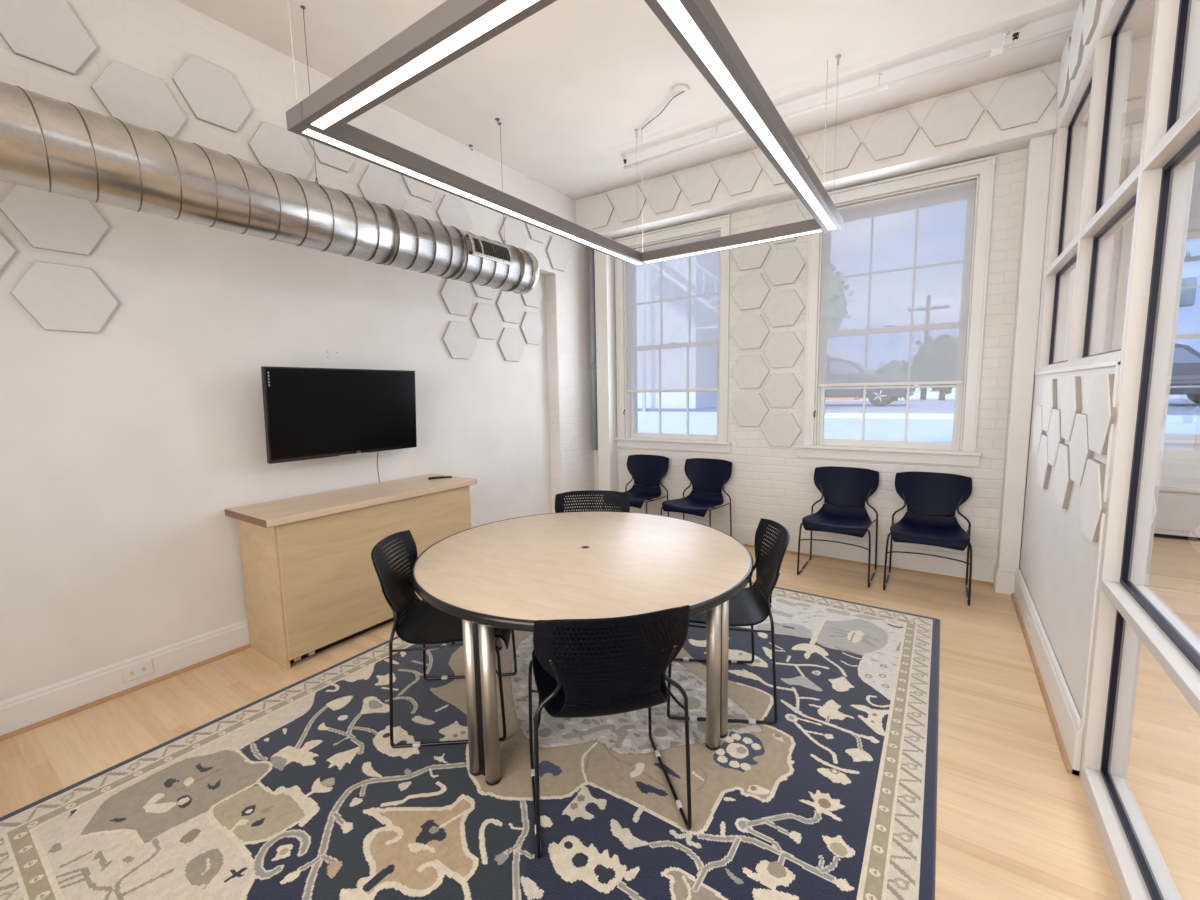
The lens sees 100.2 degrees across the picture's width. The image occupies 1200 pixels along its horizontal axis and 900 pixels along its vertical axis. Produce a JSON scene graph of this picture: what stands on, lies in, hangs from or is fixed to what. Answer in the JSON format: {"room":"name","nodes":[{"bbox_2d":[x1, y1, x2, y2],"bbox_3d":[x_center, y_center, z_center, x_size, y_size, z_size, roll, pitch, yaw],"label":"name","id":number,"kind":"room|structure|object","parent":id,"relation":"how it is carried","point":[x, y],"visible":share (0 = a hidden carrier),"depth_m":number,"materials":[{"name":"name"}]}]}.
{"room":"office","nodes":[
{"label":"office","id":0,"kind":"room"},
{"bbox_2d":[0,0,594,700],"bbox_3d":[-1.995,-0.590,3.248,0.400,3.505,6.800,3,8,34],"label":"wall","id":1,"kind":"structure","parent":0,"point":[125,447],"depth_m":2.79,"materials":[{"name":"paint"}]},
{"bbox_2d":[0,0,96,74],"bbox_3d":[-2.406,-1.824,2.158,0.022,0.305,0.352,3,8,34],"label":"acoustic panel","id":2,"kind":"object","parent":1,"relation":"attached to","point":[49,33],"visible":1,"depth_m":2.17,"materials":[{"name":"fabric"}]},
{"bbox_2d":[0,185,108,255],"bbox_3d":[-2.510,-1.076,2.320,0.022,0.305,0.352,3,8,34],"label":"acoustic panel","id":3,"kind":"object","parent":1,"relation":"attached to","point":[52,221],"visible":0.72,"depth_m":2.31,"materials":[{"name":"fabric"}]},
{"bbox_2d":[11,261,118,332],"bbox_3d":[-2.503,-0.713,2.362,0.022,0.305,0.352,3,8,34],"label":"acoustic panel","id":4,"kind":"object","parent":1,"relation":"attached to","point":[60,297],"visible":1,"depth_m":2.35,"materials":[{"name":"fabric"}]},
{"bbox_2d":[0,619,250,741],"bbox_3d":[-2.101,1.108,3.101,0.036,0.169,5.685,3,8,34],"label":"baseboard","id":5,"kind":"structure","parent":1,"relation":"attached to","point":[31,710],"depth_m":2.54,"materials":[{"name":"paint"}]},
{"bbox_2d":[91,60,186,136],"bbox_3d":[-2.225,-1.679,2.438,0.022,0.305,0.352,3,8,34],"label":"acoustic panel","id":6,"kind":"object","parent":1,"relation":"attached to","point":[131,95],"visible":0.75,"depth_m":2.42,"materials":[{"name":"fabric"}]},
{"bbox_2d":[172,55,251,132],"bbox_3d":[-2.054,-1.890,2.671,0.022,0.305,0.352,3,8,34],"label":"acoustic panel","id":7,"kind":"object","parent":1,"relation":"attached to","point":[213,95],"visible":1,"depth_m":2.65,"materials":[{"name":"fabric"}]},
{"bbox_2d":[248,121,313,179],"bbox_3d":[-1.870,-1.734,2.955,0.022,0.305,0.352,3,8,34],"label":"acoustic panel","id":8,"kind":"object","parent":1,"relation":"attached to","point":[274,147],"visible":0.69,"depth_m":2.94,"materials":[{"name":"fabric"}]},
{"bbox_2d":[307,138,356,172],"bbox_3d":[-1.699,-1.956,3.187,0.022,0.305,0.352,3,8,34],"label":"acoustic panel","id":9,"kind":"object","parent":1,"relation":"attached to","point":[326,155],"visible":0.38,"depth_m":3.18,"materials":[{"name":"fabric"}]},
{"bbox_2d":[261,366,416,463],"bbox_3d":[-1.722,-0.253,3.365,0.216,0.570,1.000,3,8,34],"label":"television","id":10,"kind":"object","parent":1,"relation":"attached to","point":[310,413],"visible":1,"depth_m":3.23,"materials":[{"name":"black plastic"}]},
{"bbox_2d":[357,165,404,209],"bbox_3d":[-1.509,-1.781,3.482,0.022,0.305,0.352,3,8,34],"label":"acoustic panel","id":11,"kind":"object","parent":1,"relation":"attached to","point":[376,185],"visible":0.72,"depth_m":3.46,"materials":[{"name":"fabric"}]},
{"bbox_2d":[436,194,472,231],"bbox_3d":[-1.154,-1.847,3.998,0.022,0.305,0.352,3,8,34],"label":"acoustic panel","id":12,"kind":"object","parent":1,"relation":"attached to","point":[451,211],"visible":0.72,"depth_m":3.97,"materials":[{"name":"fabric"}]},
{"bbox_2d":[439,279,473,315],"bbox_3d":[-1.200,-1.294,4.229,0.022,0.305,0.352,3,8,34],"label":"acoustic panel","id":13,"kind":"object","parent":1,"relation":"attached to","point":[457,297],"visible":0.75,"depth_m":4.21,"materials":[{"name":"fabric"}]},
{"bbox_2d":[442,321,475,358],"bbox_3d":[-1.193,-0.931,4.270,0.022,0.305,0.352,3,8,34],"label":"acoustic panel","id":14,"kind":"object","parent":1,"relation":"attached to","point":[458,338],"visible":1,"depth_m":4.25,"materials":[{"name":"fabric"}]},
{"bbox_2d":[470,303,500,339],"bbox_3d":[-1.022,-1.153,4.503,0.022,0.305,0.352,3,8,34],"label":"acoustic panel","id":15,"kind":"object","parent":1,"relation":"attached to","point":[484,319],"visible":1,"depth_m":4.48,"materials":[{"name":"fabric"}]},
{"bbox_2d":[496,290,523,323],"bbox_3d":[-0.848,-1.359,4.741,0.022,0.305,0.352,3,8,34],"label":"acoustic panel","id":16,"kind":"object","parent":1,"relation":"attached to","point":[509,305],"visible":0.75,"depth_m":4.72,"materials":[{"name":"fabric"}]},
{"bbox_2d":[497,328,524,360],"bbox_3d":[-0.841,-1.002,4.782,0.022,0.305,0.352,3,8,34],"label":"acoustic panel","id":17,"kind":"object","parent":1,"relation":"attached to","point":[510,343],"visible":1,"depth_m":4.76,"materials":[{"name":"fabric"}]},
{"bbox_2d":[499,217,527,249],"bbox_3d":[-0.780,-1.927,4.541,0.022,0.305,0.352,3,8,34],"label":"acoustic panel","id":18,"kind":"object","parent":1,"relation":"attached to","point":[513,231],"visible":0.69,"depth_m":4.52,"materials":[{"name":"fabric"}]},
{"bbox_2d":[520,312,544,344],"bbox_3d":[-0.673,-1.212,5.011,0.022,0.305,0.352,3,8,34],"label":"acoustic panel","id":19,"kind":"object","parent":1,"relation":"attached to","point":[531,326],"visible":1,"depth_m":4.99,"materials":[{"name":"fabric"}]},
{"bbox_2d":[545,273,561,512],"bbox_3d":[-0.481,-0.444,5.259,0.139,2.700,0.008,3,8,34],"label":"trim","id":20,"kind":"structure","parent":1,"relation":"attached to","point":[550,280],"depth_m":5.23,"materials":[{"name":"paint"}]},
{"bbox_2d":[546,236,568,271],"bbox_3d":[-0.424,-1.973,5.061,0.022,0.305,0.352,3,8,34],"label":"acoustic panel","id":21,"kind":"object","parent":1,"relation":"attached to","point":[556,250],"visible":1,"depth_m":5.04,"materials":[{"name":"fabric"}]},
{"bbox_2d":[589,248,597,449],"bbox_3d":[-0.075,-1.121,5.518,0.072,2.250,0.076,3,8,34],"label":"conduit","id":22,"kind":"object","parent":1,"relation":"attached to","point":[593,367],"visible":0.84,"depth_m":5.50,"materials":[{"name":"grey metal"}]},
{"bbox_2d":[584,194,613,228],"bbox_3d":[-0.011,-2.427,5.114,0.356,0.308,0.022,3,8,34],"label":"acoustic panel","id":23,"kind":"object","parent":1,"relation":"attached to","point":[598,213],"visible":1,"depth_m":5.10,"materials":[{"name":"fabric"}]},
{"bbox_2d":[0,537,1199,899],"bbox_3d":[2.296,1.281,2.154,8.900,0.120,9.450,3,8,34],"label":"floor","id":24,"kind":"structure","parent":0,"point":[1012,823],"depth_m":2.19,"materials":[{"name":"brown wood"}]},
{"bbox_2d":[224,474,476,668],"bbox_3d":[-1.548,0.711,3.402,0.528,0.868,1.438,3,8,34],"label":"media cabinet","id":25,"kind":"object","parent":24,"relation":"on","point":[312,585],"visible":0.73,"depth_m":2.97,"materials":[{"name":"brown wood"}]},
{"bbox_2d":[0,582,939,899],"bbox_3d":[-0.029,1.220,2.475,2.807,0.012,3.770,3,8,34],"label":"area rug","id":26,"kind":"object","parent":24,"relation":"on","point":[299,791],"visible":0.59,"depth_m":1.88,"materials":[{"name":"fabric"}]},
{"bbox_2d":[371,530,516,747],"bbox_3d":[-0.708,0.823,2.355,0.590,0.829,0.524,-2,7,-4],"label":"chair","id":27,"kind":"object","parent":26,"relation":"on","point":[422,623],"visible":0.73,"depth_m":2.28,"materials":[{"name":"black plastic"}]},
{"bbox_2d":[411,511,753,785],"bbox_3d":[-0.072,0.845,2.494,1.588,0.730,1.588,3,8,34],"label":"round table","id":28,"kind":"object","parent":26,"relation":"on","point":[513,573],"visible":0.92,"depth_m":2.08,"materials":[{"name":"brown wood"}]},
{"bbox_2d":[555,490,629,512],"bbox_3d":[-0.056,0.718,3.162,0.524,0.829,0.590,-1,7,3],"label":"chair","id":29,"kind":"object","parent":26,"relation":"on","point":[624,499],"visible":0.11,"depth_m":3.37,"materials":[{"name":"black plastic"}]},
{"bbox_2d":[528,605,691,858],"bbox_3d":[0.010,0.872,1.808,0.524,0.829,0.590,-2,7,-11],"label":"chair","id":30,"kind":"object","parent":26,"relation":"on","point":[625,664],"visible":1,"depth_m":1.57,"materials":[{"name":"black plastic"}]},
{"bbox_2d":[667,518,789,723],"bbox_3d":[0.602,0.786,2.467,0.590,0.829,0.524,0,7,6],"label":"chair","id":31,"kind":"object","parent":26,"relation":"on","point":[751,606],"visible":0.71,"depth_m":2.41,"materials":[{"name":"black plastic"}]},
{"bbox_2d":[603,454,668,516],"bbox_3d":[0.387,0.494,5.163,0.524,0.829,0.590,3,8,34],"label":"chair","id":32,"kind":"object","parent":24,"relation":"on","point":[649,471],"visible":0.72,"depth_m":5.30,"materials":[{"name":"blue"}]},
{"bbox_2d":[661,458,731,535],"bbox_3d":[0.934,0.526,4.792,0.524,0.829,0.590,4,8,37],"label":"chair","id":33,"kind":"object","parent":24,"relation":"on","point":[710,476],"visible":0.9,"depth_m":4.89,"materials":[{"name":"blue"}]},
{"bbox_2d":[797,466,878,587],"bbox_3d":[1.956,0.587,4.097,0.524,0.829,0.590,3,8,34],"label":"chair","id":34,"kind":"object","parent":24,"relation":"on","point":[849,488],"visible":1,"depth_m":4.18,"materials":[{"name":"blue"}]},
{"bbox_2d":[883,472,971,605],"bbox_3d":[2.460,0.617,3.754,0.524,0.829,0.590,3,8,34],"label":"chair","id":35,"kind":"object","parent":24,"relation":"on","point":[936,495],"visible":1,"depth_m":3.84,"materials":[{"name":"blue"}]},
{"bbox_2d":[1154,481,1199,540],"bbox_3d":[6.521,0.643,4.308,3.840,0.500,0.415,3,8,34],"label":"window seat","id":36,"kind":"object","parent":24,"relation":"on","point":[1178,504],"visible":0.23,"depth_m":4.78,"materials":[{"name":"white wood"}]},
{"bbox_2d":[177,0,1155,200],"bbox_3d":[1.485,-2.097,0.664,8.900,0.450,6.800,3,8,34],"label":"ceiling","id":37,"kind":"structure","parent":0,"point":[570,85],"depth_m":3.09,"materials":[{"name":"paint"}]},
{"bbox_2d":[300,5,317,182],"bbox_3d":[-1.526,-1.852,2.643,0.023,0.878,0.024,-3,7,-19],"label":"wire","id":38,"kind":"object","parent":37,"relation":"hanging from","point":[301,6],"visible":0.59,"depth_m":2.62,"materials":[{"name":"silver metal"}]},
{"bbox_2d":[0,81,538,293],"bbox_3d":[-1.932,-1.175,2.102,0.342,0.340,4.721,3,8,34],"label":"ventilation duct","id":39,"kind":"object","parent":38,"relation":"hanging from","point":[49,144],"visible":1,"depth_m":2.22,"materials":[{"name":"metal"}]},
{"bbox_2d":[467,234,512,265],"bbox_3d":[-0.768,-1.405,3.533,0.049,0.142,0.380,3,8,34],"label":"grille","id":40,"kind":"object","parent":39,"relation":"attached to","point":[481,249],"depth_m":3.51,"materials":[{"name":"silver metal"}]},
{"bbox_2d":[286,0,842,265],"bbox_3d":[0.171,-1.800,2.477,1.507,1.006,2.611,3,8,34],"label":"pendant light","id":41,"kind":"object","parent":37,"relation":"hanging from","point":[454,28],"visible":1,"depth_m":1.78,"materials":[{"name":"grey metal"}]},
{"bbox_2d":[311,0,538,128],"bbox_3d":[-0.525,-1.170,1.508,1.273,0.002,0.045,3,8,34],"label":"diffuser","id":42,"kind":"object","parent":41,"relation":"attached to","point":[499,14],"depth_m":1.50,"materials":[{"name":"white"}]},
{"bbox_2d":[302,129,641,264],"bbox_3d":[-0.399,-1.335,2.929,0.045,0.002,2.530,3,8,34],"label":"diffuser","id":43,"kind":"object","parent":41,"relation":"attached to","point":[317,135],"depth_m":2.44,"materials":[{"name":"white plastic"}]},
{"bbox_2d":[646,230,821,262],"bbox_3d":[0.886,-1.432,3.562,1.273,0.002,0.045,3,8,34],"label":"diffuser","id":44,"kind":"object","parent":41,"relation":"attached to","point":[810,232],"depth_m":3.51,"materials":[{"name":"white plastic"}]},
{"bbox_2d":[657,0,835,229],"bbox_3d":[0.759,-1.266,2.141,0.045,0.002,2.530,3,8,34],"label":"diffuser","id":45,"kind":"object","parent":41,"relation":"attached to","point":[680,16],"depth_m":1.72,"materials":[{"name":"white"}]},
{"bbox_2d":[623,25,1072,168],"bbox_3d":[1.397,-2.399,3.529,2.891,0.100,0.040,3,8,34],"label":"pipe","id":46,"kind":"object","parent":37,"relation":"attached to","point":[998,50],"visible":0.99,"depth_m":3.20,"materials":[{"name":"metal"}]},
{"bbox_2d":[594,98,1145,557],"bbox_3d":[1.763,-0.812,4.572,4.340,3.505,0.270,3,8,34],"label":"wall","id":47,"kind":"structure","parent":0,"point":[766,481],"depth_m":4.28,"materials":[{"name":"brick"}]},
{"bbox_2d":[594,236,617,510],"bbox_3d":[0.067,-0.685,5.476,0.168,3.110,0.185,3,8,34],"label":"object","id":48,"kind":"structure","parent":47,"relation":"attached to","point":[605,301],"depth_m":5.40,"materials":[{"name":"paint"}]},
{"bbox_2d":[614,185,645,221],"bbox_3d":[0.293,-2.409,4.907,0.356,0.308,0.022,3,8,34],"label":"acoustic panel","id":49,"kind":"object","parent":47,"relation":"attached to","point":[629,198],"visible":0.91,"depth_m":4.90,"materials":[{"name":"fabric"}]},
{"bbox_2d":[647,175,681,213],"bbox_3d":[0.598,-2.391,4.700,0.356,0.308,0.022,3,8,34],"label":"acoustic panel","id":50,"kind":"object","parent":47,"relation":"attached to","point":[664,193],"visible":1,"depth_m":4.69,"materials":[{"name":"fabric"}]},
{"bbox_2d":[614,214,731,452],"bbox_3d":[0.756,-1.109,5.183,1.340,2.203,0.320,3,8,34],"label":"window","id":51,"kind":"structure","parent":47,"relation":"in","point":[626,298],"depth_m":5.18,"materials":[{"name":"paint"}]},
{"bbox_2d":[627,231,720,392],"bbox_3d":[0.722,-1.349,5.094,1.076,1.506,0.057,3,8,34],"label":"roller blind","id":52,"kind":"object","parent":51,"relation":"attached to","point":[715,234],"visible":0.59,"depth_m":5.00,"materials":[{"name":"fabric"}]},
{"bbox_2d":[682,164,719,204],"bbox_3d":[0.902,-2.373,4.494,0.356,0.308,0.022,3,8,34],"label":"acoustic panel","id":53,"kind":"object","parent":47,"relation":"attached to","point":[700,186],"visible":1,"depth_m":4.48,"materials":[{"name":"fabric"}]},
{"bbox_2d":[721,152,762,195],"bbox_3d":[1.206,-2.355,4.287,0.356,0.308,0.022,3,8,34],"label":"acoustic panel","id":54,"kind":"object","parent":47,"relation":"attached to","point":[742,172],"visible":1,"depth_m":4.27,"materials":[{"name":"fabric"}]},
{"bbox_2d":[731,394,768,426],"bbox_3d":[1.400,-0.374,4.699,0.352,0.305,0.022,3,8,34],"label":"acoustic panel","id":55,"kind":"object","parent":47,"relation":"attached to","point":[748,409],"visible":1,"depth_m":4.69,"materials":[{"name":"fabric"}]},
{"bbox_2d":[731,273,769,309],"bbox_3d":[1.372,-1.442,4.582,0.352,0.305,0.022,3,8,34],"label":"acoustic panel","id":56,"kind":"object","parent":47,"relation":"attached to","point":[750,291],"visible":1,"depth_m":4.57,"materials":[{"name":"fabric"}]},
{"bbox_2d":[731,314,769,349],"bbox_3d":[1.383,-1.085,4.620,0.352,0.305,0.022,3,8,34],"label":"acoustic panel","id":57,"kind":"object","parent":47,"relation":"attached to","point":[750,331],"visible":1,"depth_m":4.61,"materials":[{"name":"fabric"}]},
{"bbox_2d":[732,354,769,387],"bbox_3d":[1.393,-0.727,4.658,0.352,0.305,0.022,3,8,34],"label":"acoustic panel","id":58,"kind":"object","parent":47,"relation":"attached to","point":[750,371],"visible":1,"depth_m":4.64,"materials":[{"name":"fabric"}]},
{"bbox_2d":[732,242,770,270],"bbox_3d":[1.366,-1.795,4.541,0.352,0.305,0.022,3,8,34],"label":"acoustic panel","id":59,"kind":"object","parent":47,"relation":"attached to","point":[753,256],"visible":0.62,"depth_m":4.53,"materials":[{"name":"fabric"}]},
{"bbox_2d":[761,413,801,446],"bbox_3d":[1.643,-0.181,4.557,0.352,0.305,0.022,3,8,34],"label":"acoustic panel","id":60,"kind":"object","parent":47,"relation":"attached to","point":[780,429],"visible":1,"depth_m":4.54,"materials":[{"name":"fabric"}]},
{"bbox_2d":[762,373,802,406],"bbox_3d":[1.636,-0.539,4.516,0.352,0.305,0.022,3,8,34],"label":"acoustic panel","id":61,"kind":"object","parent":47,"relation":"attached to","point":[781,389],"visible":1,"depth_m":4.50,"materials":[{"name":"fabric"}]},
{"bbox_2d":[763,332,803,367],"bbox_3d":[1.630,-0.891,4.475,0.352,0.305,0.022,3,8,34],"label":"acoustic panel","id":62,"kind":"object","parent":47,"relation":"attached to","point":[783,349],"visible":1,"depth_m":4.46,"materials":[{"name":"fabric"}]},
{"bbox_2d":[764,289,804,326],"bbox_3d":[1.623,-1.249,4.434,0.352,0.305,0.022,3,8,34],"label":"acoustic panel","id":63,"kind":"object","parent":47,"relation":"attached to","point":[784,308],"visible":1,"depth_m":4.42,"materials":[{"name":"fabric"}]},
{"bbox_2d":[764,247,805,285],"bbox_3d":[1.613,-1.607,4.396,0.352,0.305,0.022,3,8,34],"label":"acoustic panel","id":64,"kind":"object","parent":47,"relation":"attached to","point":[784,266],"visible":1,"depth_m":4.38,"materials":[{"name":"fabric"}]},
{"bbox_2d":[765,203,805,243],"bbox_3d":[1.606,-1.959,4.355,0.352,0.305,0.022,3,8,34],"label":"acoustic panel","id":65,"kind":"object","parent":47,"relation":"attached to","point":[787,214],"visible":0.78,"depth_m":4.34,"materials":[{"name":"fabric"}]},
{"bbox_2d":[629,509,996,585],"bbox_3d":[1.590,0.837,4.714,3.355,0.204,0.036,3,8,34],"label":"baseboard","id":66,"kind":"structure","parent":47,"relation":"attached to","point":[982,567],"depth_m":4.21,"materials":[{"name":"paint"}]},
{"bbox_2d":[576,61,1060,238],"bbox_3d":[1.383,-2.343,4.332,3.810,0.395,0.250,3,8,34],"label":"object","id":67,"kind":"structure","parent":47,"relation":"attached to","point":[986,139],"depth_m":3.81,"materials":[{"name":"paint"}]},
{"bbox_2d":[811,124,860,173],"bbox_3d":[1.815,-2.318,3.873,0.356,0.308,0.022,3,8,34],"label":"acoustic panel","id":68,"kind":"object","parent":47,"relation":"attached to","point":[848,143],"visible":0.94,"depth_m":3.86,"materials":[{"name":"fabric"}]},
{"bbox_2d":[863,108,918,160],"bbox_3d":[2.120,-2.300,3.666,0.356,0.308,0.022,3,8,34],"label":"acoustic panel","id":69,"kind":"object","parent":47,"relation":"attached to","point":[890,134],"visible":1,"depth_m":3.65,"materials":[{"name":"fabric"}]},
{"bbox_2d":[796,155,996,466],"bbox_3d":[2.350,-1.014,4.100,1.320,2.203,0.320,3,8,34],"label":"window","id":70,"kind":"structure","parent":47,"relation":"in","point":[960,452],"depth_m":3.94,"materials":[{"name":"paint"}]},
{"bbox_2d":[818,179,976,386],"bbox_3d":[2.316,-1.264,4.009,1.056,1.486,0.057,3,8,34],"label":"roller blind","id":71,"kind":"object","parent":70,"relation":"attached to","point":[970,182],"visible":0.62,"depth_m":3.91,"materials":[{"name":"fabric"}]},
{"bbox_2d":[921,90,983,146],"bbox_3d":[2.424,-2.282,3.459,0.356,0.308,0.022,3,8,34],"label":"acoustic panel","id":72,"kind":"object","parent":47,"relation":"attached to","point":[952,118],"visible":1,"depth_m":3.45,"materials":[{"name":"fabric"}]},
{"bbox_2d":[987,69,1056,130],"bbox_3d":[2.728,-2.264,3.252,0.356,0.308,0.022,3,8,34],"label":"acoustic panel","id":73,"kind":"object","parent":47,"relation":"attached to","point":[1021,100],"visible":0.91,"depth_m":3.24,"materials":[{"name":"fabric"}]},
{"bbox_2d":[1019,0,1115,773],"bbox_3d":[1.329,-0.385,0.929,0.115,3.505,6.300,3,8,34],"label":"wall","id":74,"kind":"structure","parent":0,"point":[1057,565],"depth_m":2.45,"materials":[{"name":"paint"}]},
{"bbox_2d":[993,134,1053,594],"bbox_3d":[2.950,-0.513,3.517,0.128,3.110,0.185,3,8,34],"label":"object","id":75,"kind":"structure","parent":74,"relation":"attached to","point":[1039,150],"depth_m":3.45,"materials":[{"name":"paint"}]},
{"bbox_2d":[1037,434,1051,488],"bbox_3d":[2.556,0.064,2.888,0.022,0.294,0.340,3,8,34],"label":"acoustic panel","id":76,"kind":"object","parent":74,"relation":"attached to","point":[1043,467],"visible":0.94,"depth_m":2.84,"materials":[{"name":"white fabric"}]},
{"bbox_2d":[1011,569,1083,775],"bbox_3d":[2.394,1.047,2.756,0.036,0.204,2.015,3,8,34],"label":"baseboard","id":77,"kind":"structure","parent":74,"relation":"attached to","point":[1065,719],"depth_m":2.34,"materials":[{"name":"paint"}]},
{"bbox_2d":[1042,379,1056,431],"bbox_3d":[2.544,-0.253,2.843,0.022,0.294,0.340,3,8,34],"label":"acoustic panel","id":78,"kind":"object","parent":74,"relation":"attached to","point":[1049,402],"visible":0.94,"depth_m":2.79,"materials":[{"name":"white fabric"}]},
{"bbox_2d":[1048,409,1064,466],"bbox_3d":[2.392,-0.065,2.636,0.022,0.294,0.340,3,8,34],"label":"acoustic panel","id":79,"kind":"object","parent":74,"relation":"attached to","point":[1054,432],"visible":0.88,"depth_m":2.60,"materials":[{"name":"white fabric"}]},
{"bbox_2d":[1054,444,1073,508],"bbox_3d":[2.237,0.123,2.425,0.022,0.294,0.340,3,8,34],"label":"acoustic panel","id":80,"kind":"object","parent":74,"relation":"attached to","point":[1063,484],"visible":0.94,"depth_m":2.38,"materials":[{"name":"white fabric"}]},
{"bbox_2d":[1057,36,1071,107],"bbox_3d":[2.714,-2.199,2.930,0.022,0.305,0.352,3,8,34],"label":"acoustic panel","id":81,"kind":"object","parent":74,"relation":"attached to","point":[1063,81],"visible":0.91,"depth_m":2.90,"materials":[{"name":"fabric"}]},
{"bbox_2d":[1061,376,1081,440],"bbox_3d":[2.215,-0.196,2.363,0.022,0.294,0.340,3,8,34],"label":"acoustic panel","id":82,"kind":"object","parent":74,"relation":"attached to","point":[1071,405],"visible":0.94,"depth_m":2.31,"materials":[{"name":"white fabric"}]},
{"bbox_2d":[1068,0,1084,79],"bbox_3d":[2.523,-2.163,2.651,0.022,0.305,0.352,3,8,34],"label":"acoustic panel","id":83,"kind":"object","parent":74,"relation":"attached to","point":[1076,46],"visible":0.93,"depth_m":2.62,"materials":[{"name":"fabric"}]},
{"bbox_2d":[1035,360,1119,727],"bbox_3d":[2.360,0.271,2.611,0.014,1.380,1.918,3,8,34],"label":"trim","id":84,"kind":"structure","parent":74,"relation":"attached to","point":[1116,363],"depth_m":1.85,"materials":[{"name":"paint"}]},
{"bbox_2d":[1069,414,1093,485],"bbox_3d":[2.057,-0.005,2.148,0.022,0.294,0.340,3,8,34],"label":"acoustic panel","id":85,"kind":"object","parent":74,"relation":"attached to","point":[1080,453],"visible":0.87,"depth_m":2.12,"materials":[{"name":"white fabric"}]},
{"bbox_2d":[1082,0,1101,45],"bbox_3d":[2.331,-2.127,2.373,0.022,0.305,0.352,3,8,34],"label":"acoustic panel","id":86,"kind":"object","parent":74,"relation":"attached to","point":[1091,13],"visible":1,"depth_m":2.37,"materials":[{"name":"fabric"}]},
{"bbox_2d":[1080,459,1105,541],"bbox_3d":[1.903,0.190,1.938,0.022,0.294,0.340,3,8,34],"label":"acoustic panel","id":87,"kind":"object","parent":74,"relation":"attached to","point":[1092,504],"visible":0.94,"depth_m":1.90,"materials":[{"name":"white fabric"}]},
{"bbox_2d":[1087,374,1115,454],"bbox_3d":[1.894,-0.137,1.896,0.022,0.294,0.340,3,8,34],"label":"acoustic panel","id":88,"kind":"object","parent":74,"relation":"attached to","point":[1101,414],"visible":0.94,"depth_m":1.86,"materials":[{"name":"white fabric"}]},
{"bbox_2d":[1037,0,1199,899],"bbox_3d":[1.247,-0.169,0.829,0.117,3.100,6.000,3,8,34],"label":"window frame","id":89,"kind":"structure","parent":74,"relation":"in","point":[1128,614],"depth_m":1.73,"materials":[{"name":"paint"}]},
{"bbox_2d":[1064,153,1085,360],"bbox_3d":[4.077,-0.860,4.622,0.180,3.505,2.950,3,8,34],"label":"wall","id":90,"kind":"structure","parent":0,"point":[1082,166],"depth_m":3.39,"materials":[{"name":"paint"}]},
{"bbox_2d":[1103,170,1199,483],"bbox_3d":[6.615,-0.890,4.472,4.180,3.505,0.270,3,8,34],"label":"wall","id":91,"kind":"structure","parent":0,"point":[1180,461],"depth_m":5.06,"materials":[{"name":"paint"}]},
{"bbox_2d":[1164,217,1199,443],"bbox_3d":[6.162,-1.130,4.710,1.420,2.155,0.300,3,8,34],"label":"window","id":92,"kind":"structure","parent":91,"relation":"in","point":[1194,222],"depth_m":4.95,"materials":[{"name":"paint"}]},
{"label":"outside","id":93,"kind":"structure","parent":0,"visible":0},
{"bbox_2d":[638,392,954,442],"bbox_3d":[6.190,-2.906,35.009,30.630,1.160,55.030,3,8,34],"label":"ground","id":94,"kind":"structure","parent":93,"point":[922,427],"depth_m":12.21,"materials":[{"name":"concrete"}]},
{"bbox_2d":[636,251,719,411],"bbox_3d":[2.482,-5.298,20.753,8.677,8.300,7.077,3,8,34],"label":"building","id":95,"kind":"structure","parent":94,"relation":"on","point":[705,268],"depth_m":17.92,"materials":[{"name":"white"}]},
{"bbox_2d":[827,264,853,340],"bbox_3d":[5.718,-2.765,13.039,1.504,3.931,1.472,3,8,34],"label":"leafy tree","id":96,"kind":"object","parent":94,"relation":"on","point":[837,300],"visible":0.31,"depth_m":12.49,"materials":[{"name":"green plant"}]},
{"bbox_2d":[874,360,921,400],"bbox_3d":[13.177,-3.112,22.461,2.116,1.966,1.981,3,8,34],"label":"bush","id":97,"kind":"object","parent":94,"relation":"on","point":[894,368],"visible":0.36,"depth_m":22.00,"materials":[{"name":"grey plant"}]},
{"bbox_2d":[638,399,1199,414],"bbox_3d":[12.010,-1.558,17.535,60.000,0.095,11.400,3,8,34],"label":"road","id":98,"kind":"structure","parent":94,"relation":"on","point":[1175,406],"depth_m":15.45,"materials":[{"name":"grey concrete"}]},
{"bbox_2d":[825,358,912,405],"bbox_3d":[8.435,-2.387,17.812,4.500,1.620,1.839,3,8,34],"label":"parked car","id":99,"kind":"object","parent":98,"relation":"on","point":[838,370],"visible":0.52,"depth_m":16.71,"materials":[{"name":"grey paint"}]},
{"bbox_2d":[1169,343,1199,403],"bbox_3d":[14.672,-2.015,13.573,4.500,1.620,1.839,3,8,34],"label":"parked car","id":100,"kind":"object","parent":98,"relation":"on","point":[1186,360],"visible":0.11,"depth_m":12.54,"materials":[{"name":"grey paint"}]},
{"bbox_2d":[911,334,958,399],"bbox_3d":[16.153,-3.901,23.737,3.077,3.132,3.350,3,8,34],"label":"rounded tree","id":101,"kind":"object","parent":94,"relation":"on","point":[936,359],"visible":0.59,"depth_m":23.08,"materials":[{"name":"grey plant"}]},
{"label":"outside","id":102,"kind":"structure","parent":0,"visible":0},
{"bbox_2d":[952,392,1199,433],"bbox_3d":[31.721,-1.568,19.256,29.370,1.160,52.370,3,8,34],"label":"ground","id":103,"kind":"structure","parent":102,"point":[1186,424],"depth_m":9.57,"materials":[{"name":"concrete"}]},
{"bbox_2d":[1179,252,1199,307],"bbox_3d":[15.817,-3.541,14.056,1.800,4.650,0.390,3,8,34],"label":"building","id":104,"kind":"structure","parent":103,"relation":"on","point":[1187,296],"depth_m":13.63,"materials":[{"name":"grey"}]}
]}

